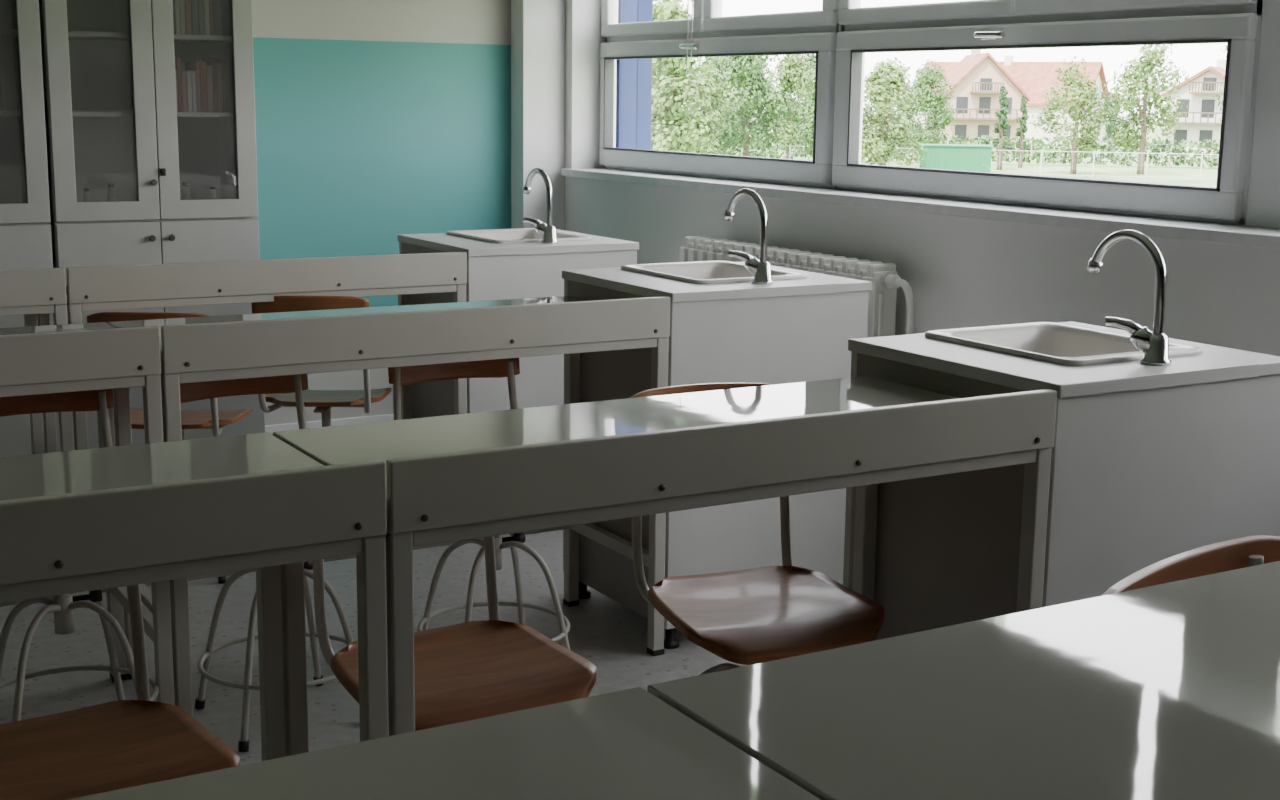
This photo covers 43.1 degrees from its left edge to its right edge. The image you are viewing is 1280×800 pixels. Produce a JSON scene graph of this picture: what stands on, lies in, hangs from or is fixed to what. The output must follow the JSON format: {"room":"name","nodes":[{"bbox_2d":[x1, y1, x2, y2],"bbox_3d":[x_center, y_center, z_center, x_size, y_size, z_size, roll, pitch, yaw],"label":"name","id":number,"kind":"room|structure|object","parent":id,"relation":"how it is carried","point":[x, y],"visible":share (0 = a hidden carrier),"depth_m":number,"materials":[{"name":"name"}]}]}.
{"room":"science classroom","nodes":[
{"label":"science classroom","id":0,"kind":"room"},
{"bbox_2d":[0,530,747,764],"bbox_3d":[-0.945,1.101,1.664,6.644,0.200,8.611,-5,12,-30],"label":"floor","id":1,"kind":"structure","parent":0,"point":[610,635],"depth_m":3.90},
{"bbox_2d":[0,0,60,456],"bbox_3d":[-2.252,-0.805,5.106,0.660,2.250,0.421,-5,12,-30],"label":"display cabinet","id":2,"kind":"object","parent":1,"relation":"on","point":[25,227],"visible":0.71,"depth_m":5.13,"materials":[{"name":"white paint"}]},
{"bbox_2d":[0,29,16,37],"bbox_3d":[-2.261,-1.154,5.064,0.624,0.016,0.351,-5,12,-30],"label":"shelf","id":3,"kind":"object","parent":2,"relation":"attached to","point":[4,33],"depth_m":5.04,"materials":[{"name":"white paint"}]},
{"bbox_2d":[0,110,21,115],"bbox_3d":[-2.264,-0.908,5.111,0.624,0.016,0.351,-5,12,-30],"label":"shelf","id":4,"kind":"object","parent":2,"relation":"attached to","point":[12,112],"depth_m":5.08,"materials":[{"name":"white paint"}]},
{"bbox_2d":[0,268,73,453],"bbox_3d":[-2.067,0.091,4.124,1.112,0.854,0.478,-5,12,-30],"label":"desk","id":5,"kind":"object","parent":1,"relation":"on","point":[29,293],"visible":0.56,"depth_m":4.11,"materials":[{"name":"white laminate"}]},
{"bbox_2d":[0,389,158,723],"bbox_3d":[-1.145,0.353,3.182,0.363,0.711,0.432,-5,12,-30],"label":"swivel chair","id":6,"kind":"object","parent":1,"relation":"on","point":[62,606],"visible":0.42,"depth_m":3.26,"materials":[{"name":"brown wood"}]},
{"bbox_2d":[0,322,174,704],"bbox_3d":[-1.542,0.288,3.106,1.147,0.854,0.478,-5,12,-30],"label":"desk","id":7,"kind":"object","parent":1,"relation":"on","point":[34,360],"visible":0.7,"depth_m":3.09,"materials":[{"name":"beige paint"}]},
{"bbox_2d":[0,584,239,799],"bbox_3d":[-0.749,0.520,2.125,0.363,0.782,0.436,-6,13,-34],"label":"swivel chair","id":8,"kind":"object","parent":1,"relation":"on","point":[121,744],"visible":0.59,"depth_m":2.13,"materials":[{"name":"brown wood"}]},
{"bbox_2d":[39,0,264,449],"bbox_3d":[-1.669,-0.861,5.441,0.660,2.250,0.421,-5,12,-30],"label":"display cabinet","id":9,"kind":"object","parent":1,"relation":"on","point":[112,116],"visible":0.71,"depth_m":5.39,"materials":[{"name":"white paint"}]},
{"bbox_2d":[83,188,90,201],"bbox_3d":[-1.815,-0.648,5.316,0.055,0.094,0.055,-5,12,-30],"label":"flask","id":10,"kind":"object","parent":9,"relation":"on","point":[87,198],"visible":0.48,"depth_m":5.30,"materials":[{"name":"glass"}]},
{"bbox_2d":[106,183,116,201],"bbox_3d":[-1.747,-0.661,5.353,0.063,0.108,0.063,-5,12,-30],"label":"flask","id":11,"kind":"object","parent":9,"relation":"on","point":[111,189],"visible":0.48,"depth_m":5.34,"materials":[{"name":"glass"}]},
{"bbox_2d":[68,31,231,42],"bbox_3d":[-1.679,-1.210,5.400,0.624,0.016,0.351,-5,12,-30],"label":"shelf","id":12,"kind":"object","parent":9,"relation":"attached to","point":[73,36],"depth_m":5.35,"materials":[{"name":"white paint"}]},
{"bbox_2d":[72,110,234,116],"bbox_3d":[-1.682,-0.963,5.446,0.624,0.016,0.351,-5,12,-30],"label":"shelf","id":13,"kind":"object","parent":9,"relation":"attached to","point":[75,113],"depth_m":5.34,"materials":[{"name":"white paint"}]},
{"bbox_2d":[172,0,179,33],"bbox_3d":[-1.550,-1.293,5.365,0.013,0.164,0.130,-5,12,-30],"label":"book","id":14,"kind":"object","parent":9,"relation":"on","point":[176,13],"visible":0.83,"depth_m":5.32,"materials":[{"name":"paper"}]},
{"bbox_2d":[175,69,177,111],"bbox_3d":[-1.569,-1.033,5.405,0.016,0.139,0.130,-5,12,-30],"label":"book","id":15,"kind":"object","parent":9,"relation":"on","point":[175,69],"visible":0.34,"depth_m":5.35,"materials":[{"name":"paper"}]},
{"bbox_2d":[175,57,182,111],"bbox_3d":[-1.555,-1.054,5.409,0.013,0.179,0.130,-5,12,-30],"label":"book","id":16,"kind":"object","parent":9,"relation":"on","point":[177,59],"visible":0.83,"depth_m":5.35,"materials":[{"name":"paper"}]},
{"bbox_2d":[179,0,185,34],"bbox_3d":[-1.536,-1.294,5.373,0.017,0.163,0.130,-5,12,-30],"label":"book","id":17,"kind":"object","parent":9,"relation":"on","point":[181,2],"visible":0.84,"depth_m":5.32,"materials":[{"name":"paper"}]},
{"bbox_2d":[181,71,187,111],"bbox_3d":[-1.542,-1.033,5.421,0.017,0.134,0.130,-5,12,-30],"label":"book","id":18,"kind":"object","parent":9,"relation":"on","point":[183,73],"visible":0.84,"depth_m":5.37,"materials":[{"name":"paper"}]},
{"bbox_2d":[181,182,191,199],"bbox_3d":[-1.534,-0.681,5.476,0.063,0.108,0.063,-5,12,-30],"label":"flask","id":19,"kind":"object","parent":9,"relation":"on","point":[186,188],"visible":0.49,"depth_m":5.46,"materials":[{"name":"glass"}]},
{"bbox_2d":[185,0,191,34],"bbox_3d":[-1.519,-1.298,5.383,0.020,0.167,0.130,-5,12,-30],"label":"book","id":20,"kind":"object","parent":9,"relation":"on","point":[188,16],"visible":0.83,"depth_m":5.33,"materials":[{"name":"paper"}]},
{"bbox_2d":[186,71,192,111],"bbox_3d":[-1.527,-1.035,5.429,0.015,0.135,0.130,-5,12,-30],"label":"book","id":21,"kind":"object","parent":9,"relation":"on","point":[189,77],"visible":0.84,"depth_m":5.37,"materials":[{"name":"paper"}]},
{"bbox_2d":[185,62,200,111],"bbox_3d":[-1.502,-1.051,5.441,0.013,0.164,0.130,-5,12,-30],"label":"book","id":22,"kind":"object","parent":9,"relation":"on","point":[189,66],"visible":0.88,"depth_m":5.39,"materials":[{"name":"paper"}]},
{"bbox_2d":[191,71,196,111],"bbox_3d":[-1.514,-1.036,5.436,0.013,0.135,0.130,-5,12,-30],"label":"book","id":23,"kind":"object","parent":9,"relation":"on","point":[193,73],"visible":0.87,"depth_m":5.38,"materials":[{"name":"paper"}]},
{"bbox_2d":[191,0,198,34],"bbox_3d":[-1.500,-1.294,5.395,0.022,0.156,0.130,-5,12,-30],"label":"book","id":24,"kind":"object","parent":9,"relation":"on","point":[194,3],"visible":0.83,"depth_m":5.34,"materials":[{"name":"paper"}]},
{"bbox_2d":[198,0,204,34],"bbox_3d":[-1.482,-1.310,5.402,0.018,0.185,0.130,-5,12,-30],"label":"book","id":25,"kind":"object","parent":9,"relation":"on","point":[200,2],"visible":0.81,"depth_m":5.35,"materials":[{"name":"paper"}]},
{"bbox_2d":[199,62,207,111],"bbox_3d":[-1.486,-1.053,5.450,0.021,0.165,0.130,-5,12,-30],"label":"book","id":26,"kind":"object","parent":9,"relation":"on","point":[203,80],"visible":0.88,"depth_m":5.39,"materials":[{"name":"paper"}]},
{"bbox_2d":[204,0,209,34],"bbox_3d":[-1.466,-1.308,5.412,0.016,0.178,0.130,-5,12,-30],"label":"book","id":27,"kind":"object","parent":9,"relation":"on","point":[206,2],"visible":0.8,"depth_m":5.36,"materials":[{"name":"paper"}]},
{"bbox_2d":[206,65,213,111],"bbox_3d":[-1.468,-1.050,5.461,0.020,0.154,0.130,-5,12,-30],"label":"book","id":28,"kind":"object","parent":9,"relation":"on","point":[209,72],"visible":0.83,"depth_m":5.41,"materials":[{"name":"paper"}]},
{"bbox_2d":[202,57,217,111],"bbox_3d":[-1.453,-1.065,5.467,0.013,0.182,0.130,-5,12,-30],"label":"book","id":29,"kind":"object","parent":9,"relation":"on","point":[209,60],"visible":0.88,"depth_m":5.42,"materials":[{"name":"paper"}]},
{"bbox_2d":[209,0,213,34],"bbox_3d":[-1.453,-1.294,5.423,0.013,0.148,0.130,-5,12,-30],"label":"book","id":30,"kind":"object","parent":9,"relation":"on","point":[211,11],"visible":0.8,"depth_m":5.37,"materials":[{"name":"paper"}]},
{"bbox_2d":[210,186,216,198],"bbox_3d":[-1.455,-0.682,5.523,0.055,0.094,0.055,-5,12,-30],"label":"flask","id":31,"kind":"object","parent":9,"relation":"on","point":[212,188],"visible":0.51,"depth_m":5.51,"materials":[{"name":"glass"}]},
{"bbox_2d":[213,0,221,35],"bbox_3d":[-1.436,-1.309,5.430,0.024,0.174,0.130,-5,12,-30],"label":"book","id":32,"kind":"object","parent":9,"relation":"on","point":[216,3],"visible":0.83,"depth_m":5.38,"materials":[{"name":"paper"}]},
{"bbox_2d":[216,63,223,111],"bbox_3d":[-1.439,-1.057,5.477,0.018,0.162,0.130,-5,12,-30],"label":"book","id":33,"kind":"object","parent":9,"relation":"on","point":[218,65],"visible":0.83,"depth_m":5.42,"materials":[{"name":"paper"}]},
{"bbox_2d":[216,58,228,111],"bbox_3d":[-1.423,-1.066,5.485,0.016,0.179,0.130,-5,12,-30],"label":"book","id":34,"kind":"object","parent":9,"relation":"on","point":[223,61],"visible":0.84,"depth_m":5.43,"materials":[{"name":"paper"}]},
{"bbox_2d":[87,312,252,583],"bbox_3d":[-1.258,0.108,4.378,0.363,0.750,0.436,0,11,-1],"label":"swivel chair","id":35,"kind":"object","parent":1,"relation":"on","point":[215,419],"visible":0.22,"depth_m":4.25,"materials":[{"name":"brown wood"}]},
{"bbox_2d":[0,432,388,760],"bbox_3d":[-0.919,0.504,1.993,1.120,0.854,0.478,-5,12,-30],"label":"desk","id":36,"kind":"object","parent":1,"relation":"on","point":[76,521],"visible":0.99,"depth_m":1.95,"materials":[{"name":"beige paint"}]},
{"bbox_2d":[37,252,466,452],"bbox_3d":[-1.103,-0.001,4.679,1.112,0.854,0.478,-5,12,-30],"label":"desk","id":37,"kind":"object","parent":1,"relation":"on","point":[118,287],"visible":0.44,"depth_m":4.40,"materials":[{"name":"laminate"}]},
{"bbox_2d":[180,374,352,751],"bbox_3d":[-0.777,0.316,3.409,0.363,0.711,0.432,-6,13,-33],"label":"swivel chair","id":38,"kind":"object","parent":1,"relation":"on","point":[189,392],"visible":0.36,"depth_m":3.46,"materials":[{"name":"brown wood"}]},
{"bbox_2d":[251,296,390,428],"bbox_3d":[-0.917,0.050,4.691,0.363,0.758,0.436,0,11,-2],"label":"swivel chair","id":39,"kind":"object","parent":1,"relation":"on","point":[323,400],"visible":0.53,"depth_m":4.55,"materials":[{"name":"brown wood"}]},
{"bbox_2d":[109,296,669,717],"bbox_3d":[-0.548,0.193,3.679,1.147,0.854,0.478,-5,12,-30],"label":"desk","id":40,"kind":"object","parent":1,"relation":"on","point":[243,346],"visible":0.73,"depth_m":3.45,"materials":[{"name":"laminate"}]},
{"bbox_2d":[68,687,820,799],"bbox_3d":[-0.365,0.706,0.949,1.144,0.854,0.527,-5,12,-30],"label":"desk","id":41,"kind":"object","parent":1,"relation":"on","point":[628,744],"visible":1,"depth_m":1.21,"materials":[{"name":"white laminate"}]},
{"bbox_2d":[313,536,596,730],"bbox_3d":[-0.296,0.457,2.490,0.363,0.782,0.436,-5,12,-30],"label":"swivel chair","id":42,"kind":"object","parent":1,"relation":"on","point":[471,670],"visible":0.38,"depth_m":2.45,"materials":[{"name":"brown wood"}]},
{"bbox_2d":[388,358,569,649],"bbox_3d":[-0.347,0.277,3.642,0.363,0.711,0.432,-5,12,-28],"label":"swivel chair","id":43,"kind":"object","parent":1,"relation":"on","point":[509,367],"visible":0.48,"depth_m":3.69,"materials":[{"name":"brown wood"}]},
{"bbox_2d":[397,229,638,418],"bbox_3d":[-0.398,-0.082,5.140,0.572,0.863,0.571,-5,12,-30],"label":"base cabinet","id":44,"kind":"object","parent":1,"relation":"on","point":[495,271],"visible":0.34,"depth_m":4.85,"materials":[{"name":"laminate"}]},
{"bbox_2d":[397,229,638,256],"bbox_3d":[-0.386,-0.493,5.052,0.572,0.022,0.546,-5,12,-30],"label":"countertop","id":45,"kind":"structure","parent":44,"relation":"on","point":[445,242],"depth_m":4.88,"materials":[{"name":"laminate"}]},
{"bbox_2d":[446,228,590,243],"bbox_3d":[-0.387,-0.450,5.117,0.335,0.149,0.403,-5,12,-30],"label":"sink","id":46,"kind":"object","parent":45,"relation":"in","point":[518,235],"visible":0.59,"depth_m":5.21,"materials":[{"name":"ceramic"}]},
{"bbox_2d":[523,168,557,243],"bbox_3d":[-0.323,-0.595,4.934,0.085,0.223,0.194,-5,12,-30],"label":"faucet","id":47,"kind":"object","parent":45,"relation":"on","point":[547,231],"visible":1,"depth_m":4.88,"materials":[{"name":"silver metal"}]},
{"bbox_2d":[273,376,1056,755],"bbox_3d":[0.052,0.412,2.553,1.120,0.854,0.478,-5,12,-30],"label":"desk","id":48,"kind":"object","parent":1,"relation":"on","point":[450,478],"visible":0.63,"depth_m":2.35,"materials":[{"name":"laminate"}]},
{"bbox_2d":[562,262,870,648],"bbox_3d":[0.172,0.111,4.148,0.572,0.863,0.571,-5,12,-30],"label":"base cabinet","id":49,"kind":"object","parent":1,"relation":"on","point":[795,330],"visible":0.54,"depth_m":3.90,"materials":[{"name":"laminate"}]},
{"bbox_2d":[562,262,870,302],"bbox_3d":[0.184,-0.300,4.061,0.572,0.022,0.546,-5,12,-30],"label":"countertop","id":50,"kind":"structure","parent":49,"relation":"on","point":[645,285],"depth_m":3.89,"materials":[{"name":"laminate"}]},
{"bbox_2d":[620,261,807,283],"bbox_3d":[0.183,-0.257,4.126,0.335,0.149,0.403,-5,12,-30],"label":"sink","id":51,"kind":"object","parent":50,"relation":"in","point":[698,272],"visible":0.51,"depth_m":4.24,"materials":[{"name":"ceramic"}]},
{"bbox_2d":[723,188,772,283],"bbox_3d":[0.247,-0.402,3.942,0.085,0.223,0.194,-5,12,-30],"label":"faucet","id":52,"kind":"object","parent":50,"relation":"on","point":[761,269],"visible":1,"depth_m":3.89,"materials":[{"name":"silver metal"}]},
{"bbox_2d":[629,382,883,674],"bbox_3d":[0.187,0.399,2.796,0.363,0.796,0.436,-4,11,-22],"label":"swivel chair","id":53,"kind":"object","parent":1,"relation":"on","point":[752,616],"visible":0.53,"depth_m":2.74,"materials":[{"name":"brown wood"}]},
{"bbox_2d":[647,561,1279,799],"bbox_3d":[0.627,0.612,1.520,1.144,0.854,0.527,-5,12,-30],"label":"desk","id":54,"kind":"object","parent":1,"relation":"on","point":[1171,690],"visible":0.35,"depth_m":1.36,"materials":[{"name":"laminate"}]},
{"bbox_2d":[843,321,1279,639],"bbox_3d":[0.760,0.330,3.015,0.572,0.863,0.571,-5,12,-30],"label":"base cabinet","id":55,"kind":"object","parent":1,"relation":"on","point":[1150,464],"visible":0.32,"depth_m":2.75,"materials":[{"name":"laminate"}]},
{"bbox_2d":[848,321,1279,398],"bbox_3d":[0.772,-0.081,2.927,0.572,0.022,0.546,-5,12,-30],"label":"countertop","id":56,"kind":"structure","parent":55,"relation":"on","point":[1215,363],"depth_m":2.76,"materials":[{"name":"laminate"}]},
{"bbox_2d":[924,322,1202,365],"bbox_3d":[0.771,-0.038,2.992,0.335,0.149,0.403,-5,12,-30],"label":"sink","id":57,"kind":"object","parent":56,"relation":"in","point":[1053,342],"visible":0.43,"depth_m":3.09,"materials":[{"name":"ceramic"}]},
{"bbox_2d":[1086,230,1171,365],"bbox_3d":[0.835,-0.183,2.809,0.085,0.223,0.194,-5,12,-30],"label":"faucet","id":58,"kind":"object","parent":56,"relation":"on","point":[1154,345],"visible":1,"depth_m":2.76,"materials":[{"name":"silver metal"}]},
{"bbox_2d":[1101,535,1279,595],"bbox_3d":[0.769,0.597,1.814,0.470,0.782,0.433,-9,14,-42],"label":"swivel chair","id":59,"kind":"object","parent":1,"relation":"on","point":[1243,552],"visible":0.3,"depth_m":1.93,"materials":[{"name":"brown wood"}]},
{"bbox_2d":[252,0,510,424],"bbox_3d":[-3.043,-1.263,4.917,6.644,3.200,0.200,-5,12,-30],"label":"wall","id":60,"kind":"structure","parent":0,"point":[377,121],"depth_m":6.08,"materials":[{"name":"teal paint"}]},
{"bbox_2d":[265,414,393,434],"bbox_3d":[-1.005,0.098,6.267,1.130,0.080,0.015,-5,12,-30],"label":"baseboard","id":61,"kind":"structure","parent":60,"relation":"attached to","point":[270,429],"depth_m":6.17,"materials":[{"name":"paint"}]},
{"bbox_2d":[511,0,564,229],"bbox_3d":[-0.395,-1.482,6.266,0.183,3.200,0.110,-5,12,-30],"label":"pillar","id":62,"kind":"structure","parent":60,"relation":"attached to","point":[537,26],"depth_m":6.28,"materials":[{"name":"paint"}]},
{"bbox_2d":[564,0,1279,356],"bbox_3d":[1.835,-0.832,2.941,0.254,3.200,8.211,-5,12,-30],"label":"wall","id":63,"kind":"structure","parent":0,"point":[961,272],"depth_m":4.44,"materials":[{"name":"paint"}]},
{"bbox_2d":[616,0,637,148],"bbox_3d":[-0.054,-1.790,6.243,0.077,1.777,0.060,-5,12,-30],"label":"trim","id":64,"kind":"structure","parent":63,"relation":"attached to","point":[626,69],"depth_m":6.33,"materials":[{"name":"blue paint"}]},
{"bbox_2d":[636,0,652,149],"bbox_3d":[-0.141,-0.452,6.764,0.070,7.000,0.590,-5,12,-30],"label":"facade fin","id":65,"kind":"object","parent":63,"relation":"attached to","point":[645,7],"visible":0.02,"depth_m":6.36,"materials":[{"name":"blue paint"}]},
{"bbox_2d":[599,0,838,188],"bbox_3d":[0.221,-1.663,5.581,0.123,1.777,1.502,-5,12,-30],"label":"window","id":66,"kind":"structure","parent":63,"relation":"in","point":[804,32],"depth_m":5.56,"materials":[{"name":"plastic"}]},
{"bbox_2d":[686,0,692,75],"bbox_3d":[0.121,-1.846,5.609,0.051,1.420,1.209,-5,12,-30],"label":"cord","id":67,"kind":"object","parent":66,"relation":"attached to","point":[688,0],"visible":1,"depth_m":5.62,"materials":[{"name":"fabric"}]},
{"bbox_2d":[679,236,914,337],"bbox_3d":[0.484,-0.035,4.981,0.182,0.852,1.141,-5,12,-30],"label":"radiator","id":68,"kind":"object","parent":63,"relation":"attached to","point":[884,279],"visible":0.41,"depth_m":4.64,"materials":[{"name":"metal"}]},
{"bbox_2d":[833,24,841,188],"bbox_3d":[0.639,-1.542,4.962,0.037,1.777,0.008,-5,12,-30],"label":"trim","id":69,"kind":"structure","parent":63,"relation":"attached to","point":[840,26],"depth_m":5.03,"materials":[{"name":"plastic"}]},
{"bbox_2d":[561,168,1279,249],"bbox_3d":[0.992,-0.505,4.356,0.216,0.030,4.798,-5,12,-30],"label":"windowsill","id":70,"kind":"structure","parent":63,"relation":"attached to","point":[1229,234],"depth_m":4.36,"materials":[{"name":"stone"}]},
{"bbox_2d":[832,0,1263,225],"bbox_3d":[1.002,-1.407,4.269,0.123,1.777,1.576,-5,12,-30],"label":"window","id":71,"kind":"structure","parent":63,"relation":"in","point":[972,24],"depth_m":4.22,"materials":[{"name":"plastic"}]},
{"bbox_2d":[1246,0,1279,228],"bbox_3d":[1.507,-1.272,3.578,0.115,1.777,0.144,-5,12,-30],"label":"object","id":72,"kind":"structure","parent":63,"relation":"attached to","point":[1263,204],"depth_m":3.70,"materials":[{"name":"paint"}]},
{"label":"outside","id":73,"kind":"structure","parent":0,"visible":0},
{"bbox_2d":[664,113,1217,186],"bbox_3d":[36.592,-30.915,192.681,380.000,0.480,540.000,-5,12,-30],"label":"lawn","id":74,"kind":"structure","parent":73,"point":[1153,176],"depth_m":108.52,"materials":[{"name":"green plant"}]},
{"bbox_2d":[651,0,692,144],"bbox_3d":[-0.950,-18.684,92.146,7.818,11.459,7.499,-1,11,-10],"label":"tree","id":75,"kind":"object","parent":74,"relation":"on","point":[666,75],"visible":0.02,"depth_m":90.65,"materials":[{"name":"green plant"}]},
{"bbox_2d":[651,0,723,152],"bbox_3d":[1.501,-15.595,80.743,4.802,9.641,5.794,-4,12,-23],"label":"tree","id":76,"kind":"object","parent":74,"relation":"on","point":[679,132],"visible":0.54,"depth_m":79.86,"materials":[{"name":"green plant"}]},
{"bbox_2d":[681,60,745,153],"bbox_3d":[3.771,-15.774,90.476,3.991,6.466,3.294,5,11,20],"label":"tree","id":77,"kind":"object","parent":74,"relation":"on","point":[711,80],"visible":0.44,"depth_m":89.95,"materials":[{"name":"green plant"}]},
{"bbox_2d":[689,56,759,150],"bbox_3d":[6.023,-21.844,119.300,6.159,7.868,6.940,7,12,29],"label":"tree","id":78,"kind":"object","parent":74,"relation":"on","point":[718,65],"visible":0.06,"depth_m":118.64,"materials":[{"name":"green plant"}]},
{"bbox_2d":[706,55,795,155],"bbox_3d":[6.280,-18.011,96.059,5.457,8.875,4.933,-6,13,-34],"label":"tree","id":79,"kind":"object","parent":74,"relation":"on","point":[748,75],"visible":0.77,"depth_m":95.28,"materials":[{"name":"green plant"}]},
{"bbox_2d":[725,57,776,138],"bbox_3d":[8.626,-26.768,142.997,5.643,8.905,6.711,-8,14,-39],"label":"tree","id":80,"kind":"object","parent":74,"relation":"on","point":[767,78],"visible":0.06,"depth_m":142.16,"materials":[{"name":"green plant"}]},
{"bbox_2d":[764,54,814,158],"bbox_3d":[10.460,-20.096,109.799,4.185,8.032,3.797,7,12,29],"label":"tree","id":81,"kind":"object","parent":74,"relation":"on","point":[790,72],"visible":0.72,"depth_m":109.03,"materials":[{"name":"green plant"}]},
{"bbox_2d":[772,54,815,153],"bbox_3d":[13.031,-23.764,129.387,6.045,8.110,5.671,1,11,3],"label":"tree","id":82,"kind":"object","parent":74,"relation":"on","point":[812,57],"visible":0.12,"depth_m":127.89,"materials":[{"name":"green plant"}]},
{"bbox_2d":[791,59,872,155],"bbox_3d":[11.029,-16.828,94.026,4.475,7.413,4.764,-9,14,-42],"label":"tree","id":83,"kind":"object","parent":74,"relation":"on","point":[806,125],"visible":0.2,"depth_m":93.97,"materials":[{"name":"green plant"}]},
{"bbox_2d":[861,57,926,165],"bbox_3d":[13.431,-15.604,89.545,3.928,6.716,4.730,10,14,40],"label":"tree","id":84,"kind":"object","parent":74,"relation":"on","point":[884,85],"visible":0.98,"depth_m":89.18,"materials":[{"name":"green plant"}]},
{"bbox_2d":[888,85,919,146],"bbox_3d":[23.568,-25.667,146.297,4.280,5.895,5.258,7,12,31],"label":"tree","id":85,"kind":"object","parent":74,"relation":"on","point":[907,109],"visible":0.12,"depth_m":144.97,"materials":[{"name":"green plant"}]},
{"bbox_2d":[898,59,956,157],"bbox_3d":[19.272,-19.287,108.520,4.082,7.126,3.935,2,11,7],"label":"tree","id":86,"kind":"object","parent":74,"relation":"on","point":[924,85],"visible":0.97,"depth_m":107.78,"materials":[{"name":"green plant"}]},
{"bbox_2d":[651,132,1219,167],"bbox_3d":[9.535,-18.398,116.882,85.205,2.055,1.494,3,11,10],"label":"hedge","id":87,"kind":"object","parent":74,"relation":"on","point":[985,139],"visible":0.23,"depth_m":112.93,"materials":[{"name":"green plant"}]},
{"bbox_2d":[919,144,993,171],"bbox_3d":[18.169,-13.779,93.314,4.200,1.850,2.200,3,11,11],"label":"storage container","id":88,"kind":"object","parent":74,"relation":"on","point":[965,157],"visible":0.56,"depth_m":92.26,"materials":[{"name":"green metal"}]},
{"bbox_2d":[927,50,1029,151],"bbox_3d":[29.974,-26.907,144.614,7.600,9.100,10.600,1,11,0],"label":"house","id":89,"kind":"structure","parent":74,"relation":"on","point":[978,78],"depth_m":140.54,"materials":[{"name":"paint"}]},
{"bbox_2d":[741,144,1218,179],"bbox_3d":[26.599,-13.849,94.943,42.080,1.600,0.089,4,11,15],"label":"fence","id":90,"kind":"object","parent":74,"relation":"on","point":[1147,153],"visible":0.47,"depth_m":94.95,"materials":[{"name":"metal"}]},
{"bbox_2d":[992,86,1011,169],"bbox_3d":[23.294,-17.459,103.940,1.819,5.320,1.490,-7,13,-37],"label":"tree","id":91,"kind":"object","parent":74,"relation":"on","point":[1002,124],"visible":0.95,"depth_m":103.76,"materials":[{"name":"green plant"}]},
{"bbox_2d":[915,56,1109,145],"bbox_3d":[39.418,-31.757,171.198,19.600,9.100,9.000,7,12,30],"label":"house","id":92,"kind":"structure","parent":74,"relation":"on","point":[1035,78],"depth_m":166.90,"materials":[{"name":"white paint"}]},
{"bbox_2d":[1011,96,1030,167],"bbox_3d":[25.457,-17.802,107.566,1.305,4.715,1.241,-9,14,-41],"label":"tree","id":93,"kind":"object","parent":74,"relation":"on","point":[1022,121],"visible":0.99,"depth_m":107.42,"materials":[{"name":"green plant"}]},
{"bbox_2d":[1029,55,1115,173],"bbox_3d":[26.682,-17.428,99.064,5.164,7.134,4.221,10,14,41],"label":"tree","id":94,"kind":"object","parent":74,"relation":"on","point":[1087,144],"visible":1,"depth_m":98.72,"materials":[{"name":"green plant"}]},
{"bbox_2d":[1099,95,1132,146],"bbox_3d":[45.775,-26.890,156.005,3.501,5.287,4.112,5,12,24],"label":"tree","id":95,"kind":"object","parent":74,"relation":"on","point":[1110,128],"visible":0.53,"depth_m":155.72,"materials":[{"name":"green plant"}]},
{"bbox_2d":[1104,44,1188,173],"bbox_3d":[31.056,-18.287,99.558,4.824,8.753,6.102,0,11,-2],"label":"tree","id":96,"kind":"object","parent":74,"relation":"on","point":[1145,67],"visible":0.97,"depth_m":99.08,"materials":[{"name":"green plant"}]},
{"bbox_2d":[1161,60,1225,159],"bbox_3d":[46.912,-23.634,131.527,7.500,7.900,9.600,7,12,30],"label":"house","id":97,"kind":"structure","parent":74,"relation":"on","point":[1201,121],"depth_m":128.62,"materials":[{"name":"white paint"}]},
{"bbox_2d":[1216,45,1226,122],"bbox_3d":[36.973,-19.058,95.485,5.483,11.919,7.620,6,12,24],"label":"tree","id":98,"kind":"object","parent":74,"relation":"on","point":[1220,90],"visible":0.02,"depth_m":96.15,"materials":[{"name":"green plant"}]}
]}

